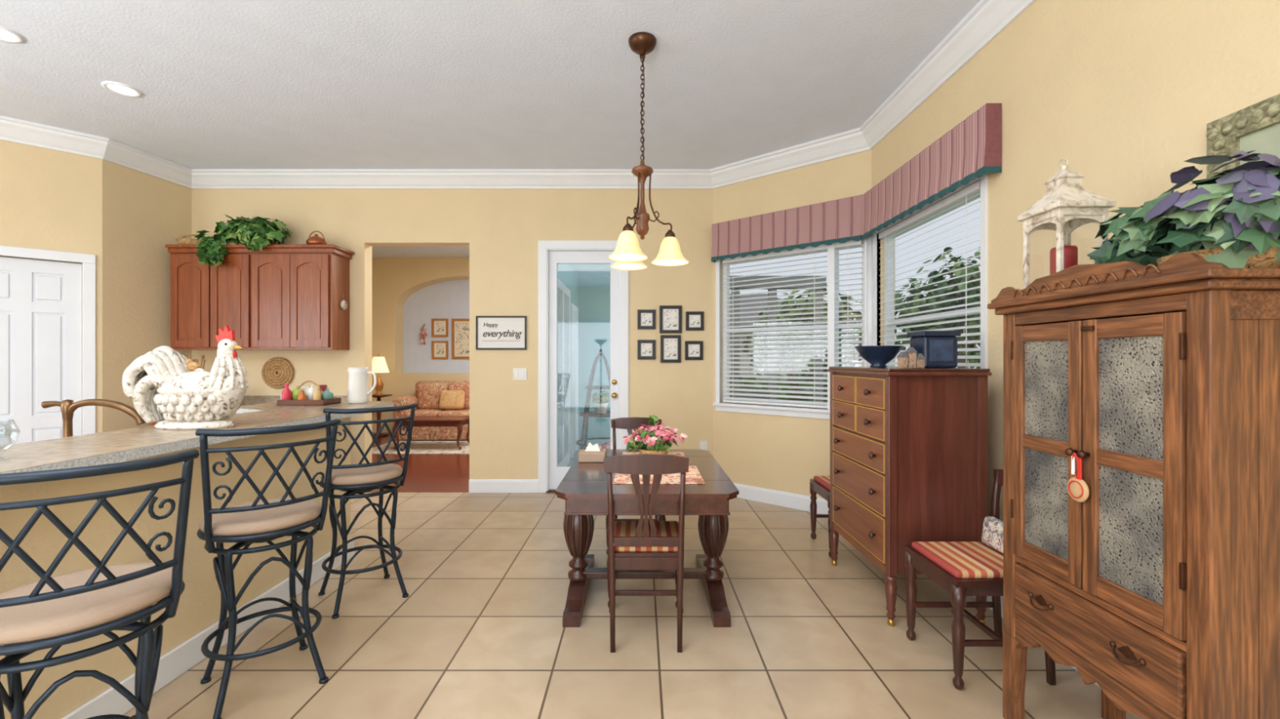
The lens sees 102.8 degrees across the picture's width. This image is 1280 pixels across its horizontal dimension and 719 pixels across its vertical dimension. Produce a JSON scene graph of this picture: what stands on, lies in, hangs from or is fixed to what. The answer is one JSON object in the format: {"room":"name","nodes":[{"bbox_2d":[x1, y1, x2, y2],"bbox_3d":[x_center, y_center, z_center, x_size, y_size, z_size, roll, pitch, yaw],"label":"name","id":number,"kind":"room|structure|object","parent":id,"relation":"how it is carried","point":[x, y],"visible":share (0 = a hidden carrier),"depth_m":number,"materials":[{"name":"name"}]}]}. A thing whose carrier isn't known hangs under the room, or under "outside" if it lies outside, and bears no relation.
{"room":"dining room","nodes":[
{"label":"dining room","id":0,"kind":"room"},
{"bbox_2d":[0,139,102,433],"bbox_3d":[-5.491,-0.280,4.015,0.150,3.360,1.747,0,0,45],"label":"wall","id":1,"kind":"structure","parent":0,"point":[51,200],"depth_m":4.38,"materials":[{"name":"yellow paint"}]},
{"bbox_2d":[0,257,82,446],"bbox_3d":[-5.155,0.273,4.265,0.112,2.235,0.670,0,0,45],"label":"door","id":2,"kind":"structure","parent":1,"relation":"in","point":[41,301],"depth_m":4.33,"materials":[{"name":"white wood"}]},
{"bbox_2d":[0,245,95,435],"bbox_3d":[-5.148,0.234,4.258,0.840,2.329,0.052,0,0,-45],"label":"trim","id":3,"kind":"structure","parent":1,"relation":"attached to","point":[88,261],"depth_m":4.50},
{"bbox_2d":[102,159,191,432],"bbox_3d":[-4.838,-0.280,5.039,0.150,3.360,0.906,0,0,7],"label":"wall","id":4,"kind":"structure","parent":0,"point":[142,213],"depth_m":4.82,"materials":[{"name":"yellow paint"}]},
{"bbox_2d":[0,0,1035,189],"bbox_3d":[-2.020,-1.877,1.190,7.998,0.164,8.379,0,0,0],"label":"trim","id":5,"kind":"structure","parent":4,"relation":"attached to","point":[987,19],"depth_m":4.89,"materials":[{"name":"white wood"}]},
{"bbox_2d":[0,417,351,718],"bbox_3d":[-2.125,0.885,2.010,0.150,1.030,3.220,0,0,0],"label":"wall","id":6,"kind":"structure","parent":0,"point":[198,608],"depth_m":2.15,"materials":[{"name":"yellow paint"}]},
{"bbox_2d":[0,400,394,486],"bbox_3d":[-2.360,0.351,2.240,0.980,0.038,3.680,0,0,0],"label":"countertop","id":7,"kind":"structure","parent":6,"relation":"on","point":[129,444],"depth_m":2.10,"materials":[{"name":"stone"}]},
{"bbox_2d":[40,399,146,437],"bbox_3d":[-2.682,0.346,2.515,0.427,0.306,0.070,0,0,-7],"label":"kitchen faucet","id":8,"kind":"object","parent":7,"relation":"on","point":[68,407],"visible":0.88,"depth_m":2.50,"materials":[{"name":"brown metal"}]},
{"bbox_2d":[122,324,248,430],"bbox_3d":[-2.199,0.082,2.503,0.540,0.498,0.266,0,0,5],"label":"figurine","id":9,"kind":"object","parent":7,"relation":"on","point":[166,388],"visible":1,"depth_m":2.43,"materials":[{"name":"ceramic"}]},
{"bbox_2d":[276,380,341,405],"bbox_3d":[-2.434,0.243,3.770,0.332,0.177,0.220,0,0,0],"label":"serving tray","id":10,"kind":"object","parent":7,"relation":"on","point":[320,395],"visible":1,"depth_m":3.71,"materials":[{"name":"brown wood"}]},
{"bbox_2d":[346,367,376,404],"bbox_3d":[-2.129,0.196,3.888,0.196,0.271,0.144,0,0,29],"label":"pitcher","id":11,"kind":"object","parent":7,"relation":"on","point":[358,392],"visible":1,"depth_m":3.85,"materials":[{"name":"white ceramic"}]},
{"bbox_2d":[61,537,354,718],"bbox_3d":[-2.116,1.335,2.018,0.168,0.129,3.237,0,0,0],"label":"baseboard","id":12,"kind":"structure","parent":6,"relation":"attached to","point":[186,655],"depth_m":2.30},
{"bbox_2d":[372,257,469,432],"bbox_3d":[-3.250,-0.280,10.000,4.400,3.360,0.400,0,0,0],"label":"wall","id":13,"kind":"structure","parent":0,"point":[408,292],"depth_m":9.80,"materials":[{"name":"yellow paint"}]},
{"bbox_2d":[418,324,428,344],"bbox_3d":[-4.268,-0.501,10.075,0.157,0.412,0.139,0,0,0],"label":"wall sconce","id":14,"kind":"object","parent":13,"relation":"attached to","point":[422,332],"visible":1,"depth_m":10.07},
{"bbox_2d":[431,318,448,337],"bbox_3d":[-3.965,-0.630,10.134,0.320,0.360,0.029,0,0,0],"label":"picture frame","id":15,"kind":"object","parent":13,"relation":"attached to","point":[439,326],"visible":1,"depth_m":10.13,"materials":[{"name":"brown wood"}]},
{"bbox_2d":[431,341,448,359],"bbox_3d":[-3.965,-0.190,10.134,0.320,0.360,0.029,0,0,0],"label":"picture frame","id":16,"kind":"object","parent":13,"relation":"attached to","point":[439,348],"visible":1,"depth_m":10.13,"materials":[{"name":"brown wood"}]},
{"bbox_2d":[451,318,469,359],"bbox_3d":[-3.500,-0.410,10.134,0.460,0.800,0.029,0,0,0],"label":"picture frame","id":17,"kind":"object","parent":13,"relation":"attached to","point":[460,326],"visible":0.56,"depth_m":10.13,"materials":[{"name":"brown wood"}]},
{"bbox_2d":[372,245,469,257],"bbox_3d":[-3.200,-2.010,7.915,4.500,0.100,4.770,0,0,0],"label":"ceiling","id":18,"kind":"structure","parent":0,"point":[377,251],"depth_m":9.26,"materials":[{"name":"beige paint"}]},
{"bbox_2d":[191,189,712,479],"bbox_3d":[-1.988,-0.280,5.455,5.665,3.360,0.150,0,0,0],"label":"wall","id":19,"kind":"structure","parent":0,"point":[502,229],"depth_m":5.38,"materials":[{"name":"yellow paint"}]},
{"bbox_2d":[164,244,354,350],"bbox_3d":[-3.830,-0.615,5.192,1.660,1.030,0.365,0,0,0],"label":"upper cabinet","id":20,"kind":"object","parent":19,"relation":"attached to","point":[278,296],"visible":0.94,"depth_m":5.05,"materials":[{"name":"brown wood"}]},
{"bbox_2d":[175,234,200,244],"bbox_3d":[-4.520,-1.200,5.170,0.286,0.136,0.234,0,0,0],"label":"wicker basket","id":21,"kind":"object","parent":20,"relation":"on","point":[180,241],"visible":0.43,"depth_m":5.08,"materials":[{"name":"beige wicker"}]},
{"bbox_2d":[193,213,292,266],"bbox_3d":[-3.898,-1.180,5.082,0.812,0.576,0.461,0,0,-5],"label":"ivy","id":22,"kind":"object","parent":20,"relation":"on","point":[254,233],"visible":1,"depth_m":5.01,"materials":[{"name":"plant"}]},
{"bbox_2d":[306,231,326,244],"bbox_3d":[-3.280,-1.219,5.180,0.180,0.174,0.180,0,0,0],"label":"copper pot","id":23,"kind":"object","parent":20,"relation":"on","point":[315,239],"visible":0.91,"depth_m":5.13,"materials":[{"name":"orange metal"}]},
{"bbox_2d":[340,293,347,310],"bbox_3d":[-3.043,-0.595,5.250,0.020,0.170,0.100,0,0,0],"label":"hanging ornament","id":24,"kind":"object","parent":20,"relation":"hanging from","point":[344,304],"visible":1,"depth_m":5.24,"materials":[{"name":"ceramic"}]},
{"bbox_2d":[261,357,293,388],"bbox_3d":[-3.800,0.140,5.360,0.328,0.328,0.032,0,0,0],"label":"trivet","id":25,"kind":"object","parent":19,"relation":"attached to","point":[270,368],"visible":0.99,"depth_m":5.35,"materials":[{"name":"beige wicker"}]},
{"bbox_2d":[475,315,526,350],"bbox_3d":[-1.457,-0.280,5.369,0.530,0.355,0.021,0,0,0],"label":"sign","id":26,"kind":"object","parent":19,"relation":"attached to","point":[492,332],"visible":1,"depth_m":5.37,"materials":[{"name":"white paper"}]},
{"bbox_2d":[468,479,537,493],"bbox_3d":[-1.433,1.329,5.370,0.726,0.139,0.017,0,0,0],"label":"baseboard","id":27,"kind":"structure","parent":19,"relation":"attached to","point":[475,486],"depth_m":5.36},
{"bbox_2d":[513,368,526,380],"bbox_3d":[-1.262,0.152,5.373,0.145,0.125,0.012,0,0,0],"label":"light switch","id":28,"kind":"object","parent":19,"relation":"attached to","point":[519,374],"visible":1,"depth_m":5.37,"materials":[{"name":"white plastic"}]},
{"bbox_2d":[537,240,628,493],"bbox_3d":[-0.595,0.074,5.444,0.950,2.649,0.171,0,0,0],"label":"trim","id":29,"kind":"structure","parent":19,"relation":"attached to","point":[544,246],"depth_m":5.36,"materials":[{"name":"white wood"}]},
{"bbox_2d":[548,251,618,489],"bbox_3d":[-0.595,0.115,5.399,0.740,2.530,0.113,0,0,0],"label":"door","id":30,"kind":"structure","parent":19,"relation":"in","point":[557,473],"depth_m":5.41,"materials":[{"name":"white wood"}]},
{"bbox_2d":[637,309,655,328],"bbox_3d":[0.069,-0.421,5.370,0.190,0.205,0.019,0,0,0],"label":"picture frame","id":31,"kind":"object","parent":19,"relation":"attached to","point":[646,317],"visible":1,"depth_m":5.36,"materials":[{"name":"black wood"}]},
{"bbox_2d":[637,340,655,359],"bbox_3d":[0.069,-0.103,5.370,0.190,0.205,0.019,0,0,0],"label":"picture frame","id":32,"kind":"object","parent":19,"relation":"attached to","point":[646,348],"visible":1,"depth_m":5.36,"materials":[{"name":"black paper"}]},
{"bbox_2d":[659,305,681,333],"bbox_3d":[0.322,-0.421,5.370,0.235,0.290,0.019,0,0,0],"label":"picture frame","id":33,"kind":"object","parent":19,"relation":"attached to","point":[670,316],"visible":1,"depth_m":5.37,"materials":[{"name":"black wood"}]},
{"bbox_2d":[660,335,680,362],"bbox_3d":[0.322,-0.112,5.370,0.215,0.290,0.019,0,0,0],"label":"picture frame","id":34,"kind":"object","parent":19,"relation":"attached to","point":[670,345],"visible":1,"depth_m":5.37,"materials":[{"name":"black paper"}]},
{"bbox_2d":[684,341,702,359],"bbox_3d":[0.567,-0.095,5.370,0.190,0.200,0.019,0,0,0],"label":"picture frame","id":35,"kind":"object","parent":19,"relation":"attached to","point":[693,349],"visible":1,"depth_m":5.36,"materials":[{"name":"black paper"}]},
{"bbox_2d":[685,311,703,330],"bbox_3d":[0.576,-0.404,5.370,0.190,0.200,0.019,0,0,0],"label":"picture frame","id":36,"kind":"object","parent":19,"relation":"attached to","point":[694,320],"visible":1,"depth_m":5.36,"materials":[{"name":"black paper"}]},
{"bbox_2d":[699,440,707,450],"bbox_3d":[0.670,0.912,5.374,0.080,0.115,0.012,0,0,0],"label":"wall outlet","id":37,"kind":"object","parent":19,"relation":"attached to","point":[703,444],"visible":0.79,"depth_m":5.37,"materials":[{"name":"white plastic"}]},
{"bbox_2d":[0,0,980,168],"bbox_3d":[-2.025,-2.020,1.165,8.350,0.120,8.730,0,0,0],"label":"ceiling","id":38,"kind":"structure","parent":0,"point":[223,84],"depth_m":3.48,"materials":[{"name":"paint"}]},
{"bbox_2d":[0,25,24,43],"bbox_3d":[-3.840,-1.954,3.050,0.210,0.011,0.210,0,0,0],"label":"recessed light","id":39,"kind":"object","parent":38,"relation":"in","point":[7,35],"visible":1,"depth_m":3.09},
{"bbox_2d":[101,80,142,97],"bbox_3d":[-3.750,-1.954,3.700,0.210,0.011,0.210,0,0,0],"label":"recessed light","id":40,"kind":"object","parent":38,"relation":"in","point":[118,88],"visible":1,"depth_m":3.70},
{"bbox_2d":[608,31,688,270],"bbox_3d":[0.058,-1.276,3.140,0.487,1.366,0.526,0,0,0],"label":"chandelier","id":41,"kind":"object","parent":38,"relation":"hanging from","point":[628,255],"visible":1,"depth_m":3.10,"materials":[{"name":"brown metal"}]},
{"bbox_2d":[557,263,578,447],"bbox_3d":[-1.018,0.030,6.867,0.065,2.740,2.665,0,0,0],"label":"wall","id":42,"kind":"structure","parent":0,"point":[566,274],"depth_m":7.47,"materials":[{"name":"white paint"}]},
{"bbox_2d":[557,278,577,466],"bbox_3d":[-0.972,0.225,6.850,0.024,2.350,2.200,0,0,0],"label":"door","id":43,"kind":"structure","parent":42,"relation":"in","point":[567,312],"depth_m":6.74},
{"bbox_2d":[567,446,586,466],"bbox_3d":[1.075,1.450,6.942,4.250,0.099,3.115,0,0,0],"label":"floor","id":44,"kind":"structure","parent":0,"point":[575,455],"depth_m":7.37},
{"bbox_2d":[575,349,610,449],"bbox_3d":[-0.560,0.626,7.300,0.708,1.552,0.708,0,0,0],"label":"plant stand","id":45,"kind":"object","parent":44,"relation":"on","point":[586,414],"visible":0.68,"depth_m":7.19,"materials":[{"name":"black metal"}]},
{"bbox_2d":[591,391,609,413],"bbox_3d":[-0.566,0.605,7.292,0.268,0.321,0.302,0,0,0],"label":"potted plant","id":46,"kind":"object","parent":45,"relation":"on","point":[601,407],"visible":1,"depth_m":7.23,"materials":[{"name":"green plant"}]},
{"bbox_2d":[597,440,610,448],"bbox_3d":[-0.420,1.213,6.506,0.300,0.373,0.311,0,0,0],"label":"basket","id":47,"kind":"object","parent":44,"relation":"on","point":[601,446],"visible":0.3,"depth_m":6.43,"materials":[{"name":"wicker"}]},
{"bbox_2d":[569,263,610,275],"bbox_3d":[-0.050,-1.370,7.018,2.000,0.060,2.965,0,0,0],"label":"ceiling","id":48,"kind":"structure","parent":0,"point":[581,269],"depth_m":7.63,"materials":[{"name":"white paint"}]},
{"bbox_2d":[578,275,610,446],"bbox_3d":[-0.075,0.030,8.275,1.950,2.740,0.150,0,0,0],"label":"wall","id":49,"kind":"structure","parent":0,"point":[594,291],"depth_m":8.20,"materials":[{"name":"teal paint"}]},
{"bbox_2d":[123,432,1142,718],"bbox_3d":[-2.025,1.450,3.375,8.350,0.100,13.150,0,0,0],"label":"floor","id":50,"kind":"structure","parent":0,"point":[478,633],"depth_m":2.55,"materials":[{"name":"tile"}]},
{"bbox_2d":[0,448,199,718],"bbox_3d":[-1.555,0.830,1.437,0.484,1.140,0.512,0,0,-40],"label":"bar stool","id":51,"kind":"object","parent":50,"relation":"on","point":[54,612],"visible":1,"depth_m":1.35,"materials":[{"name":"metal"}]},
{"bbox_2d":[150,395,347,426],"bbox_3d":[-3.825,0.890,5.069,1.590,1.020,0.617,0,0,0],"label":"base cabinet","id":52,"kind":"object","parent":50,"relation":"on","point":[247,400],"visible":0.02,"depth_m":5.36,"materials":[{"name":"brown wood"}]},
{"bbox_2d":[187,355,205,369],"bbox_3d":[-4.417,0.219,5.100,0.157,0.520,0.150,0,0,0],"label":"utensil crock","id":53,"kind":"object","parent":52,"relation":"on","point":[202,361],"visible":0.13,"depth_m":5.09,"materials":[{"name":"wood"}]},
{"bbox_2d":[195,418,341,718],"bbox_3d":[-1.595,0.830,2.207,0.484,1.140,0.512,0,0,-40],"label":"bar stool","id":54,"kind":"object","parent":50,"relation":"on","point":[246,524],"visible":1,"depth_m":2.09,"materials":[{"name":"metal"}]},
{"bbox_2d":[318,403,417,618],"bbox_3d":[-1.619,0.831,3.006,0.486,1.139,0.512,0,0,-42],"label":"bar stool","id":55,"kind":"object","parent":50,"relation":"on","point":[361,478],"visible":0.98,"depth_m":2.91,"materials":[{"name":"metal"}]},
{"bbox_2d":[372,394,392,437],"bbox_3d":[-4.780,1.024,9.350,0.460,0.752,0.460,0,0,0],"label":"side table","id":56,"kind":"object","parent":50,"relation":"on","point":[378,414],"visible":0.63,"depth_m":9.32,"materials":[{"name":"brown wood"}]},
{"bbox_2d":[372,353,389,395],"bbox_3d":[-4.780,0.269,9.350,0.350,0.757,0.350,0,0,0],"label":"table lamp","id":57,"kind":"object","parent":56,"relation":"on","point":[379,363],"visible":0.94,"depth_m":9.28,"materials":[{"name":"beige fabric"}]},
{"bbox_2d":[372,440,469,454],"bbox_3d":[-3.250,1.394,8.135,1.900,0.012,1.170,0,0,0],"label":"area rug","id":58,"kind":"object","parent":50,"relation":"on","point":[416,447],"visible":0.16,"depth_m":7.97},
{"bbox_2d":[391,415,469,449],"bbox_3d":[-3.250,1.149,8.050,1.100,0.465,0.600,0,0,0],"label":"coffee table","id":59,"kind":"object","parent":58,"relation":"on","point":[458,421],"visible":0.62,"depth_m":7.81,"materials":[{"name":"brown wood"}]},
{"bbox_2d":[391,381,469,440],"bbox_3d":[-3.210,0.900,9.185,2.140,1.000,0.870,0,0,0],"label":"floral sofa","id":60,"kind":"object","parent":50,"relation":"on","point":[431,397],"visible":0.47,"depth_m":9.04,"materials":[{"name":"orange fabric"}]},
{"bbox_2d":[605,417,666,555],"bbox_3d":[-0.030,0.931,3.863,0.436,0.939,0.470,0,0,0],"label":"dining chair","id":61,"kind":"object","parent":50,"relation":"on","point":[628,424],"visible":0.12,"depth_m":4.08,"materials":[{"name":"brown wood"}]},
{"bbox_2d":[603,453,688,653],"bbox_3d":[0.030,0.926,2.662,0.436,0.949,0.470,0,0,0],"label":"dining chair","id":62,"kind":"object","parent":50,"relation":"on","point":[641,544],"visible":1,"depth_m":2.45,"materials":[{"name":"brown wood"}]},
{"bbox_2d":[555,448,738,627],"bbox_3d":[0.036,1.025,3.085,0.970,0.750,1.230,0,0,0],"label":"dining table","id":63,"kind":"object","parent":50,"relation":"on","point":[584,487],"visible":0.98,"depth_m":2.85,"materials":[{"name":"brown wood"}]},
{"bbox_2d":[577,441,606,462],"bbox_3d":[-0.305,0.590,3.290,0.170,0.119,0.140,0,0,0],"label":"tissue box","id":64,"kind":"object","parent":63,"relation":"on","point":[592,453],"visible":0.81,"depth_m":3.22,"materials":[{"name":"white paper"}]},
{"bbox_2d":[613,473,632,484],"bbox_3d":[-0.090,0.647,2.772,0.099,0.005,0.228,0,0,0],"label":"table runner","id":65,"kind":"object","parent":63,"relation":"on","point":[619,478],"depth_m":2.75,"materials":[{"name":"fabric"}]},
{"bbox_2d":[622,452,639,454],"bbox_3d":[-0.061,0.647,3.513,0.117,0.005,0.061,0,0,0],"label":"table runner","id":66,"kind":"object","parent":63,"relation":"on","point":[624,453],"depth_m":3.51,"materials":[{"name":"beige fabric"}]},
{"bbox_2d":[649,475,653,484],"bbox_3d":[0.062,0.647,2.751,0.017,0.005,0.187,0,0,0],"label":"table runner","id":67,"kind":"object","parent":63,"relation":"on","point":[651,476],"depth_m":2.75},
{"bbox_2d":[667,452,684,457],"bbox_3d":[0.245,0.647,3.469,0.106,0.005,0.149,0,0,0],"label":"table runner","id":68,"kind":"object","parent":63,"relation":"on","point":[680,454],"depth_m":3.48,"materials":[{"name":"beige fabric"}]},
{"bbox_2d":[622,413,687,454],"bbox_3d":[0.098,0.510,3.329,0.426,0.308,0.304,0,0,0],"label":"flower arrangement","id":69,"kind":"object","parent":68,"relation":"on","point":[659,440],"visible":1,"depth_m":3.30,"materials":[{"name":"plant"}]},
{"bbox_2d":[685,466,705,484],"bbox_3d":[0.290,0.647,2.871,0.099,0.005,0.426,0,0,0],"label":"placemat","id":70,"kind":"object","parent":63,"relation":"on","point":[693,475],"depth_m":2.81,"materials":[{"name":"fabric"}]},
{"bbox_2d":[809,475,831,558],"bbox_3d":[1.563,0.946,3.800,0.470,0.909,0.436,0,0,0],"label":"dining chair","id":71,"kind":"object","parent":50,"relation":"on","point":[820,485],"visible":0.32,"depth_m":3.93,"materials":[{"name":"brown wood"}]},
{"bbox_2d":[826,366,991,626],"bbox_3d":[1.548,0.724,3.085,0.563,1.352,0.860,0,0,0],"label":"dresser","id":72,"kind":"object","parent":50,"relation":"on","point":[908,446],"visible":0.96,"depth_m":2.69,"materials":[{"name":"brown wood"}]},
{"bbox_2d":[853,345,903,367],"bbox_3d":[1.470,-0.018,3.150,0.280,0.129,0.278,0,0,0],"label":"bowl","id":73,"kind":"object","parent":72,"relation":"on","point":[877,356],"visible":1,"depth_m":3.07,"materials":[{"name":"blue ceramic"}]},
{"bbox_2d":[896,346,925,368],"bbox_3d":[1.485,-0.011,2.800,0.138,0.115,0.046,0,0,0],"label":"figurine","id":74,"kind":"object","parent":72,"relation":"on","point":[908,358],"visible":0.98,"depth_m":2.78,"materials":[{"name":"paint"}]},
{"bbox_2d":[906,330,960,368],"bbox_3d":[1.675,-0.057,2.920,0.210,0.207,0.180,0,0,0],"label":"tin","id":75,"kind":"object","parent":72,"relation":"on","point":[939,348],"visible":0.94,"depth_m":2.84,"materials":[{"name":"blue metal"}]},
{"bbox_2d":[904,469,1056,690],"bbox_3d":[1.563,0.965,2.365,0.470,0.871,0.436,0,0,0],"label":"dining chair","id":76,"kind":"object","parent":50,"relation":"on","point":[962,569],"visible":0.6,"depth_m":2.31,"materials":[{"name":"brown wood"}]},
{"bbox_2d":[981,516,1003,553],"bbox_3d":[1.700,0.832,2.410,0.071,0.140,0.200,0,0,0],"label":"patchwork pillow","id":77,"kind":"object","parent":76,"relation":"on","point":[992,536],"visible":0.57,"depth_m":2.42,"materials":[{"name":"multicoloured fabric"}]},
{"bbox_2d":[986,253,1279,718],"bbox_3d":[1.620,0.548,1.635,0.480,1.704,0.800,0,0,0],"label":"hutch","id":78,"kind":"object","parent":50,"relation":"on","point":[1161,587],"visible":1,"depth_m":1.42,"materials":[{"name":"brown wood"}]},
{"bbox_2d":[1017,158,1115,288],"bbox_3d":[1.555,-0.480,1.875,0.200,0.516,0.200,0,0,0],"label":"candle lantern","id":79,"kind":"object","parent":78,"relation":"on","point":[1066,206],"visible":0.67,"depth_m":1.84,"materials":[{"name":"white wood"}]},
{"bbox_2d":[1066,452,1089,502],"bbox_3d":[1.396,0.376,1.632,0.018,0.158,0.080,0,0,0],"label":"medal","id":80,"kind":"object","parent":78,"relation":"attached to","point":[1077,489],"visible":1,"depth_m":1.62,"materials":[{"name":"beige wood"}]},
{"bbox_2d":[1086,150,1279,268],"bbox_3d":[1.641,-0.386,1.444,0.428,0.369,0.548,0,0,0],"label":"ivy plant","id":81,"kind":"object","parent":78,"relation":"on","point":[1231,218],"visible":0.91,"depth_m":1.36,"materials":[{"name":"green plant"}]},
{"bbox_2d":[729,275,826,402],"bbox_3d":[1.980,0.080,8.300,2.040,2.860,0.160,0,0,0],"label":"frame","id":82,"kind":"object","parent":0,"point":[817,280],"visible":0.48,"depth_m":8.24,"materials":[{"name":"white plastic"}]},
{"bbox_2d":[712,149,871,498],"bbox_3d":[1.420,-0.280,4.933,1.680,3.360,0.150,0,0,40],"label":"wall","id":83,"kind":"structure","parent":0,"point":[782,453],"depth_m":4.94,"materials":[{"name":"yellow paint"}]},
{"bbox_2d":[712,238,866,419],"bbox_3d":[1.380,-0.287,4.869,1.540,1.645,0.100,0,0,40],"label":"trim","id":84,"kind":"structure","parent":83,"relation":"attached to","point":[818,413],"depth_m":5.10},
{"bbox_2d":[723,239,864,409],"bbox_3d":[1.425,-0.300,4.907,1.438,1.498,0.124,0,0,40],"label":"window","id":85,"kind":"structure","parent":83,"relation":"in","point":[831,250],"depth_m":4.60,"materials":[{"name":"white plastic"}]},
{"bbox_2d":[722,244,827,408],"bbox_3d":[1.290,-0.302,4.973,1.083,1.485,0.048,0,0,40],"label":"window blind","id":86,"kind":"object","parent":85,"relation":"attached to","point":[821,247],"visible":0.84,"depth_m":4.92,"materials":[{"name":"white plastic"}]},
{"bbox_2d":[835,239,862,366],"bbox_3d":[1.844,-0.302,4.513,0.229,1.485,0.048,0,0,40],"label":"window blind","id":87,"kind":"object","parent":85,"relation":"attached to","point":[849,243],"visible":0.77,"depth_m":4.50,"materials":[{"name":"white plastic"}]},
{"bbox_2d":[711,102,1001,262],"bbox_3d":[1.647,-1.203,4.189,0.752,0.395,2.818,0,0,-25],"label":"window valance","id":88,"kind":"object","parent":83,"relation":"attached to","point":[972,148],"visible":1,"depth_m":3.96,"materials":[{"name":"pink fabric"}]},
{"bbox_2d":[866,235,872,366],"bbox_3d":[1.972,-0.315,4.362,0.070,1.570,0.070,0,0,0],"label":"trim","id":89,"kind":"structure","parent":83,"relation":"attached to","point":[869,238],"depth_m":4.34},
{"bbox_2d":[871,0,1279,520],"bbox_3d":[2.055,-0.280,0.635,0.150,3.360,7.570,0,0,0],"label":"wall","id":90,"kind":"structure","parent":0,"point":[1127,92],"depth_m":2.25,"materials":[{"name":"yellow paint"}]},
{"bbox_2d":[733,483,1099,687],"bbox_3d":[1.791,1.329,1.404,1.797,0.139,8.638,0,0,-14],"label":"baseboard","id":91,"kind":"structure","parent":90,"relation":"attached to","point":[797,501],"depth_m":4.86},
{"bbox_2d":[872,173,987,368],"bbox_3d":[1.980,-0.287,3.620,0.100,1.645,1.420,0,0,0],"label":"trim","id":92,"kind":"structure","parent":90,"relation":"attached to","point":[984,179],"depth_m":2.94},
{"bbox_2d":[884,191,980,366],"bbox_3d":[2.070,-0.300,3.610,0.060,1.498,1.318,0,0,0],"label":"window","id":93,"kind":"structure","parent":90,"relation":"in","point":[887,246],"depth_m":4.22,"materials":[{"name":"white plastic"}]},
{"bbox_2d":[878,180,980,368],"bbox_3d":[2.003,-0.302,3.610,0.048,1.485,1.256,0,0,0],"label":"window blind","id":94,"kind":"object","parent":93,"relation":"attached to","point":[975,188],"visible":0.53,"depth_m":3.40,"materials":[{"name":"white plastic"}]},
{"bbox_2d":[1206,93,1279,178],"bbox_3d":[1.956,-0.500,1.330,0.046,0.620,0.850,0,0,0],"label":"picture frame","id":95,"kind":"object","parent":90,"relation":"attached to","point":[1256,126],"visible":0.39,"depth_m":1.64,"materials":[{"name":"beige stone"}]},
{"label":"outside","id":96,"kind":"structure","parent":0,"visible":0},
{"bbox_3d":[24.000,1.655,25.000,72.000,0.290,90.000,0,0,0],"label":"lawn","id":97,"kind":"structure","parent":96,"visible":0},
{"bbox_2d":[729,293,827,375],"bbox_3d":[5.500,-1.045,28.000,8.200,5.110,9.200,0,0,0],"label":"neighboring house","id":98,"kind":"structure","parent":97,"relation":"on","point":[755,295],"depth_m":24.38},
{"bbox_2d":[729,369,827,402],"bbox_3d":[10.060,1.006,15.521,16.681,1.545,1.364,0,0,0],"label":"hedge","id":99,"kind":"object","parent":97,"relation":"on","point":[765,374],"visible":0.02,"depth_m":15.30,"materials":[{"name":"green plant"}]},
{"bbox_2d":[742,313,847,400],"bbox_3d":[2.992,0.299,9.989,1.938,2.459,1.963,0,0,-4],"label":"tree","id":100,"kind":"object","parent":97,"relation":"on","point":[789,321],"visible":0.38,"depth_m":9.67,"materials":[{"name":"green plant"}]},
{"bbox_2d":[749,283,862,401],"bbox_3d":[4.362,-0.142,12.499,2.898,3.337,3.119,0,0,-44],"label":"tree","id":101,"kind":"object","parent":97,"relation":"on","point":[845,298],"visible":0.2,"depth_m":11.73,"materials":[{"name":"green plant"}]},
{"bbox_2d":[894,246,980,368],"bbox_3d":[5.616,-0.166,8.877,2.790,3.386,2.653,0,0,0],"label":"tree","id":102,"kind":"object","parent":97,"relation":"on","point":[959,265],"visible":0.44,"depth_m":8.48,"materials":[{"name":"green plant"}]},
{"bbox_2d":[966,343,980,368],"bbox_3d":[12.114,0.110,17.067,2.928,2.836,2.600,0,0,0],"label":"tree","id":103,"kind":"object","parent":97,"relation":"on","point":[969,353],"visible":0.06,"depth_m":16.85,"materials":[{"name":"green plant"}]}
]}

